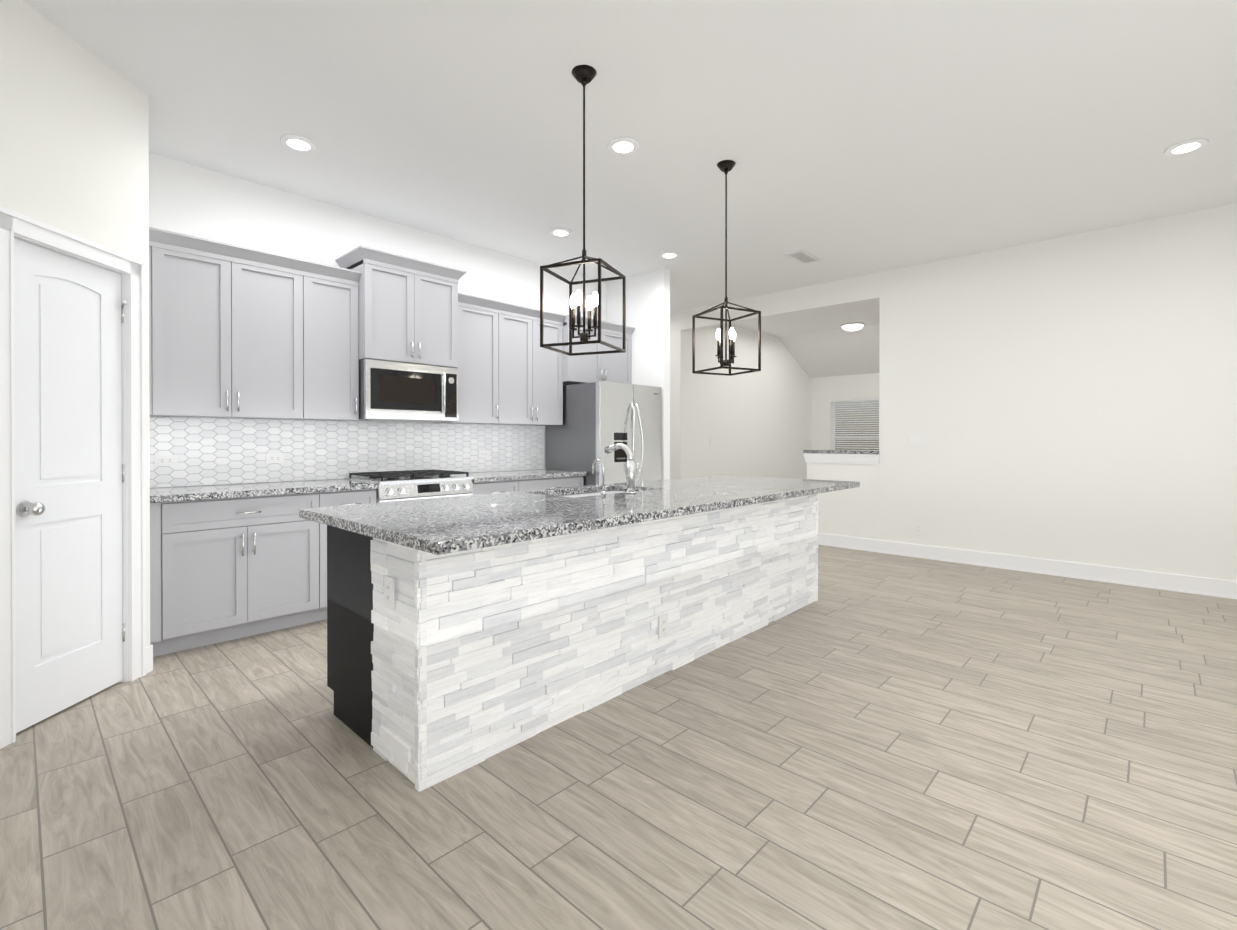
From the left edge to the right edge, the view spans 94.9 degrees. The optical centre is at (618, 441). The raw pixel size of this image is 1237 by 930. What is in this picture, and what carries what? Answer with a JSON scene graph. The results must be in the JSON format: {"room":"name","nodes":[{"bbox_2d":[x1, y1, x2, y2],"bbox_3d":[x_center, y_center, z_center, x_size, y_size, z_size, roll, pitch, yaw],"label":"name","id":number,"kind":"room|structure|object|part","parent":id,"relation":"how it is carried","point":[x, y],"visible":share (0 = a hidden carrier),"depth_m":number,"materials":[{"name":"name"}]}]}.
{"room":"kitchen","nodes":[
{"label":"kitchen","id":0,"kind":"room"},
{"bbox_2d":[0,0,149,645],"bbox_3d":[-2.521,-0.306,2.485,0.120,3.030,1.020,0,0,-2],"label":"wall","id":1,"kind":"structure","parent":0,"point":[74,137],"depth_m":2.57,"materials":[{"name":"white paint"}]},
{"bbox_2d":[14,238,126,732],"bbox_3d":[-2.465,0.179,2.580,0.110,2.035,0.569,0,0,-2],"label":"pantry door","id":2,"kind":"structure","parent":1,"relation":"in","point":[69,465],"depth_m":2.55,"materials":[{"name":"painted wood"},{"name":"nickel"}]},
{"bbox_3d":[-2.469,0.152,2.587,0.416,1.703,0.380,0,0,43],"label":"knob","id":3,"kind":"part","parent":2,"relation":"part of","materials":[{"name":"silver metal"}]},
{"bbox_2d":[0,206,145,748],"bbox_3d":[-2.511,0.139,2.571,0.144,2.139,0.738,0,0,-2],"label":"door frame","id":4,"kind":"structure","parent":1,"relation":"attached to","point":[25,228],"depth_m":2.71,"materials":[{"name":"white wood"}]},
{"bbox_2d":[146,645,152,673],"bbox_3d":[-2.454,1.142,2.493,0.014,0.135,1.020,0,0,-2],"label":"baseboard","id":5,"kind":"structure","parent":1,"relation":"attached to","point":[149,658],"depth_m":2.98,"materials":[{"name":"white wood"}]},
{"bbox_2d":[149,152,605,487],"bbox_3d":[-2.102,-0.314,4.576,0.120,3.030,5.805,0,0,43],"label":"wall","id":6,"kind":"structure","parent":0,"point":[192,200],"depth_m":4.27,"materials":[{"name":"white paint"}]},
{"bbox_2d":[149,227,316,419],"bbox_3d":[-2.579,-0.698,3.744,0.323,1.075,0.936,0,0,43],"label":"upper cabinet","id":7,"kind":"object","parent":6,"relation":"attached to","point":[237,332],"depth_m":3.61,"materials":[{"name":"grey wood"}]},
{"bbox_2d":[317,263,360,420],"bbox_3d":[-2.190,-0.699,4.156,0.323,1.075,0.436,0,0,43],"label":"upper cabinet","id":8,"kind":"object","parent":6,"relation":"attached to","point":[337,288],"depth_m":4.10,"materials":[{"name":"grey wood"}]},
{"bbox_2d":[150,417,543,487],"bbox_3d":[-1.897,0.061,4.700,0.007,0.447,3.259,0,0,43],"label":"backsplash","id":9,"kind":"structure","parent":6,"relation":"attached to","point":[212,451],"depth_m":4.31,"materials":[{"name":"tile"}]},
{"bbox_2d":[154,455,176,466],"bbox_3d":[-2.894,0.120,3.631,0.008,0.072,0.115,0,0,43],"label":"outlet","id":10,"kind":"object","parent":9,"relation":"attached to","point":[164,460],"visible":1,"depth_m":3.63,"materials":[{"name":"white plastic"}]},
{"bbox_2d":[266,453,283,463],"bbox_3d":[-2.469,0.118,4.082,0.008,0.072,0.115,0,0,43],"label":"outlet","id":11,"kind":"object","parent":9,"relation":"attached to","point":[271,458],"visible":1,"depth_m":4.08,"materials":[{"name":"white plastic"}]},
{"bbox_2d":[478,450,488,457],"bbox_3d":[-1.269,0.113,5.355,0.008,0.072,0.115,0,0,43],"label":"outlet","id":12,"kind":"object","parent":9,"relation":"attached to","point":[483,453],"visible":1,"depth_m":5.35,"materials":[{"name":"white plastic"}]},
{"bbox_2d":[531,449,539,456],"bbox_3d":[-0.850,0.111,5.799,0.008,0.072,0.115,0,0,43],"label":"outlet","id":13,"kind":"object","parent":9,"relation":"attached to","point":[535,452],"visible":1,"depth_m":5.80,"materials":[{"name":"white plastic"}]},
{"bbox_2d":[335,245,466,367],"bbox_3d":[-1.723,-1.012,4.545,0.467,0.797,0.866,0,0,43],"label":"upper cabinet","id":14,"kind":"object","parent":6,"relation":"attached to","point":[407,309],"visible":0.98,"depth_m":4.37,"materials":[{"name":"grey wood"}]},
{"bbox_2d":[352,359,458,422],"bbox_3d":[-1.719,-0.387,4.544,0.455,0.440,0.760,0,0,43],"label":"microwave","id":15,"kind":"object","parent":14,"relation":"attached to","point":[389,391],"visible":1,"depth_m":4.37,"materials":[{"name":"silver metal"}]},
{"bbox_2d":[433,295,504,424],"bbox_3d":[-1.332,-0.703,5.067,0.323,1.075,0.522,0,0,43],"label":"upper cabinet","id":16,"kind":"object","parent":6,"relation":"attached to","point":[481,322],"depth_m":4.98,"materials":[{"name":"grey wood"}]},
{"bbox_2d":[505,303,564,425],"bbox_3d":[-0.953,-0.705,5.469,0.323,1.075,0.822,0,0,43],"label":"upper cabinet","id":17,"kind":"object","parent":6,"relation":"attached to","point":[533,373],"depth_m":5.38,"materials":[{"name":"grey wood"}]},
{"bbox_2d":[563,315,634,384],"bbox_3d":[-0.302,-0.931,6.068,0.447,0.652,0.939,0,0,43],"label":"upper cabinet","id":18,"kind":"object","parent":6,"relation":"attached to","point":[609,367],"visible":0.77,"depth_m":5.91,"materials":[{"name":"grey wood"}]},
{"bbox_2d":[0,545,1236,929],"bbox_3d":[1.788,1.260,4.877,11.000,0.120,12.170,0,0,43],"label":"floor","id":19,"kind":"structure","parent":0,"point":[872,741],"depth_m":1.97,"materials":[{"name":"beige tile"}]},
{"bbox_2d":[150,491,333,656],"bbox_3d":[-2.472,0.768,3.648,0.618,0.874,0.936,0,0,43],"label":"base cabinet","id":20,"kind":"object","parent":19,"relation":"on","point":[228,562],"depth_m":3.40,"materials":[{"name":"grey wood"}]},
{"bbox_2d":[150,479,377,502],"bbox_3d":[-2.351,0.310,3.749,0.653,0.039,1.260,0,0,43],"label":"countertop","id":21,"kind":"structure","parent":20,"relation":"on","point":[311,487],"depth_m":3.55,"materials":[{"name":"grey stone"}]},
{"bbox_2d":[334,491,375,505],"bbox_3d":[-2.082,0.766,4.062,0.618,0.874,0.439,0,0,43],"label":"base cabinet","id":22,"kind":"object","parent":19,"relation":"on","point":[340,497],"depth_m":3.90,"materials":[{"name":"grey"}]},
{"bbox_2d":[344,469,473,502],"bbox_3d":[-1.630,0.720,4.464,0.695,0.962,0.758,0,0,43],"label":"range","id":23,"kind":"object","parent":19,"relation":"on","point":[409,485],"visible":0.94,"depth_m":4.28,"materials":[{"name":"silver metal"}]},
{"bbox_2d":[453,469,585,494],"bbox_3d":[-0.967,0.741,5.218,0.656,0.914,1.238,0,0,43],"label":"base cabinet","id":24,"kind":"object","parent":19,"relation":"on","point":[502,481],"visible":0.19,"depth_m":5.00,"materials":[{"name":"grey"}]},
{"bbox_2d":[322,487,818,791],"bbox_3d":[0.095,0.768,3.423,0.887,0.874,3.229,0,0,43],"label":"kitchen island","id":25,"kind":"object","parent":19,"relation":"on","point":[464,632],"depth_m":2.40,"materials":[{"name":"grey stone"}]},
{"bbox_2d":[384,575,393,609],"bbox_3d":[-0.849,0.556,2.097,0.072,0.115,0.008,0,0,43],"label":"outlet","id":26,"kind":"object","parent":25,"relation":"attached to","point":[388,579],"depth_m":2.09,"materials":[{"name":"white plastic"}]},
{"bbox_2d":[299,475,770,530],"bbox_3d":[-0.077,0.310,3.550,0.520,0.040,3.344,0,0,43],"label":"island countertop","id":27,"kind":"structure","parent":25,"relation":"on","point":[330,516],"depth_m":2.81,"materials":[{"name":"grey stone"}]},
{"bbox_2d":[343,479,858,554],"bbox_3d":[0.360,0.312,3.138,0.680,0.040,3.344,0,0,43],"label":"island countertop","id":28,"kind":"structure","parent":25,"relation":"on","point":[458,529],"depth_m":2.35,"materials":[{"name":"grey stone"}]},
{"bbox_2d":[592,443,638,496],"bbox_3d":[-0.049,0.149,3.209,0.226,0.287,0.298,0,0,43],"label":"faucet","id":29,"kind":"object","parent":28,"relation":"on","point":[630,464],"depth_m":3.20,"materials":[{"name":"silver metal"}]},
{"bbox_2d":[659,613,667,638],"bbox_3d":[0.233,0.947,2.928,0.008,0.115,0.072,0,0,43],"label":"outlet","id":30,"kind":"object","parent":25,"relation":"attached to","point":[663,617],"depth_m":2.93,"materials":[{"name":"white plastic"}]},
{"bbox_2d":[546,381,660,485],"bbox_3d":[-0.120,0.308,5.906,0.886,1.775,0.915,0,0,43],"label":"refrigerator","id":31,"kind":"object","parent":19,"relation":"on","point":[599,417],"visible":0.44,"depth_m":5.57,"materials":[{"name":"silver metal"}]},
{"bbox_2d":[23,0,1236,336],"bbox_3d":[1.240,-1.888,4.282,11.000,0.120,10.570,0,0,43],"label":"ceiling","id":32,"kind":"structure","parent":0,"point":[853,138],"depth_m":3.20,"materials":[{"name":"white paint"}]},
{"bbox_2d":[280,134,316,151],"bbox_3d":[-1.951,-1.818,3.463,0.196,0.013,0.196,0,0,43],"label":"recessed light","id":33,"kind":"object","parent":32,"relation":"in","point":[297,143],"visible":0.96,"depth_m":3.44,"materials":[{"name":"white plastic"}]},
{"bbox_2d":[550,228,571,236],"bbox_3d":[-0.502,-1.823,4.942,0.196,0.013,0.196,0,0,43],"label":"recessed light","id":34,"kind":"object","parent":32,"relation":"in","point":[561,232],"visible":1,"depth_m":4.92,"materials":[{"name":"white plastic"}]},
{"bbox_2d":[540,65,625,355],"bbox_3d":[-0.170,-1.139,2.804,0.316,1.366,0.316,0,0,22],"label":"pendant light","id":35,"kind":"object","parent":32,"relation":"hanging from","point":[583,75],"visible":1,"depth_m":2.80,"materials":[{"name":"black metal"}]},
{"bbox_2d":[607,137,638,154],"bbox_3d":[0.029,-1.818,3.493,0.196,0.013,0.196,0,0,43],"label":"recessed light","id":36,"kind":"object","parent":32,"relation":"in","point":[623,145],"visible":0.98,"depth_m":3.47,"materials":[{"name":"white plastic"}]},
{"bbox_2d":[660,251,678,258],"bbox_3d":[0.498,-1.826,5.551,0.196,0.013,0.196,0,0,43],"label":"recessed light","id":37,"kind":"object","parent":32,"relation":"in","point":[669,255],"visible":0.96,"depth_m":5.53,"materials":[{"name":"white plastic"}]},
{"bbox_2d":[692,160,760,375],"bbox_3d":[0.708,-1.143,3.735,0.316,1.366,0.316,0,0,-27],"label":"pendant light","id":38,"kind":"object","parent":32,"relation":"hanging from","point":[725,166],"visible":1,"depth_m":3.72,"materials":[{"name":"black metal"}]},
{"bbox_2d":[784,250,821,264],"bbox_3d":[1.826,-1.826,5.619,0.200,0.013,0.420,0,0,43],"label":"ceiling vent","id":39,"kind":"object","parent":32,"relation":"in","point":[802,257],"visible":0.96,"depth_m":5.60,"materials":[{"name":"white metal"}]},
{"bbox_2d":[841,322,863,330],"bbox_3d":[3.674,-1.816,8.907,0.340,0.130,0.340,0,0,43],"label":"light","id":40,"kind":"object","parent":32,"relation":"attached to","point":[852,326],"visible":0.9,"depth_m":8.80,"materials":[{"name":"white plastic"}]},
{"bbox_2d":[1164,138,1208,155],"bbox_3d":[3.502,-1.818,3.504,0.196,0.013,0.196,0,0,43],"label":"recessed light","id":41,"kind":"object","parent":32,"relation":"in","point":[1186,146],"visible":0.98,"depth_m":3.49,"materials":[{"name":"white plastic"}]},
{"bbox_2d":[606,268,669,479],"bbox_3d":[0.205,-0.321,6.318,0.849,3.030,0.105,0,0,43],"label":"wall","id":42,"kind":"structure","parent":0,"point":[648,306],"depth_m":6.11,"materials":[{"name":"white paint"}]},
{"bbox_2d":[686,324,809,478],"bbox_3d":[2.334,-0.334,9.620,0.120,3.030,4.149,0,0,43],"label":"wall","id":43,"kind":"structure","parent":0,"point":[755,424],"depth_m":9.28,"materials":[{"name":"white paint"}]},
{"bbox_2d":[709,438,712,445],"bbox_3d":[1.391,-0.005,8.523,0.012,0.115,0.072,0,0,43],"label":"light switch","id":44,"kind":"object","parent":43,"relation":"attached to","point":[710,441],"visible":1,"depth_m":8.52,"materials":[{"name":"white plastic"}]},
{"bbox_2d":[778,324,879,377],"bbox_3d":[5.271,-1.570,8.722,5.620,0.790,1.420,0,0,43],"label":"ceiling","id":45,"kind":"structure","parent":0,"point":[839,352],"depth_m":9.95,"materials":[{"name":"white paint"}]},
{"bbox_2d":[810,373,878,449],"bbox_3d":[4.239,-0.338,10.593,1.319,3.030,0.120,0,0,43],"label":"wall","id":46,"kind":"structure","parent":0,"point":[820,413],"depth_m":10.76,"materials":[{"name":"white paint"}]},
{"bbox_2d":[670,203,1236,580],"bbox_3d":[2.951,-0.320,6.104,10.400,3.030,0.120,0,0,43],"label":"wall","id":47,"kind":"structure","parent":0,"point":[1071,398],"depth_m":5.10,"materials":[{"name":"white paint"}]},
{"bbox_2d":[803,450,878,453],"bbox_3d":[2.554,0.113,6.481,0.848,0.039,0.190,0,0,43],"label":"sill","id":48,"kind":"structure","parent":47,"relation":"on","point":[844,451],"depth_m":6.38,"materials":[{"name":"grey stone"}]},
{"bbox_2d":[804,453,878,464],"bbox_3d":[2.545,0.189,6.468,0.843,0.110,0.150,0,0,43],"label":"trim","id":49,"kind":"structure","parent":47,"relation":"attached to","point":[873,459],"depth_m":6.40,"materials":[{"name":"white wood"}]},
{"bbox_2d":[904,434,926,444],"bbox_3d":[3.082,-0.026,5.890,0.210,0.105,0.012,0,0,43],"label":"light switch","id":50,"kind":"object","parent":47,"relation":"attached to","point":[915,439],"visible":1,"depth_m":5.88,"materials":[{"name":"white plastic"}]},
{"bbox_2d":[914,523,921,533],"bbox_3d":[3.103,0.896,5.877,0.072,0.115,0.008,0,0,43],"label":"outlet","id":51,"kind":"object","parent":47,"relation":"attached to","point":[917,528],"visible":1,"depth_m":5.88,"materials":[{"name":"white plastic"}]},
{"bbox_2d":[818,533,1236,598],"bbox_3d":[2.910,1.128,6.067,10.400,0.135,0.038,0,0,43],"label":"baseboard","id":52,"kind":"structure","parent":47,"relation":"attached to","point":[1190,583],"depth_m":5.12,"materials":[{"name":"white wood"}]},
{"label":"outside","id":53,"kind":"structure","parent":0,"visible":0},
{"bbox_2d":[835,401,878,449],"bbox_3d":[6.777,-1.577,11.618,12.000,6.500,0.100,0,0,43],"label":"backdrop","id":54,"kind":"structure","parent":53,"point":[853,416],"depth_m":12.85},
{"bbox_3d":[4.385,0.903,10.460,0.918,0.550,0.120,0,0,43],"label":"wall","id":55,"kind":"structure","parent":0,"visible":0},
{"bbox_2d":[831,397,878,449],"bbox_3d":[4.358,-0.037,10.427,1.020,1.530,0.140,0,0,43],"label":"window","id":56,"kind":"structure","parent":55,"relation":"in","point":[833,436],"depth_m":10.71,"materials":[{"name":"white"}]},
{"bbox_2d":[831,397,878,450],"bbox_3d":[4.347,-0.097,10.416,0.910,1.401,0.030,0,0,43],"label":"window blinds","id":57,"kind":"object","parent":56,"relation":"attached to","point":[854,400],"visible":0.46,"depth_m":10.42,"materials":[{"name":"white plastic"}]}
]}

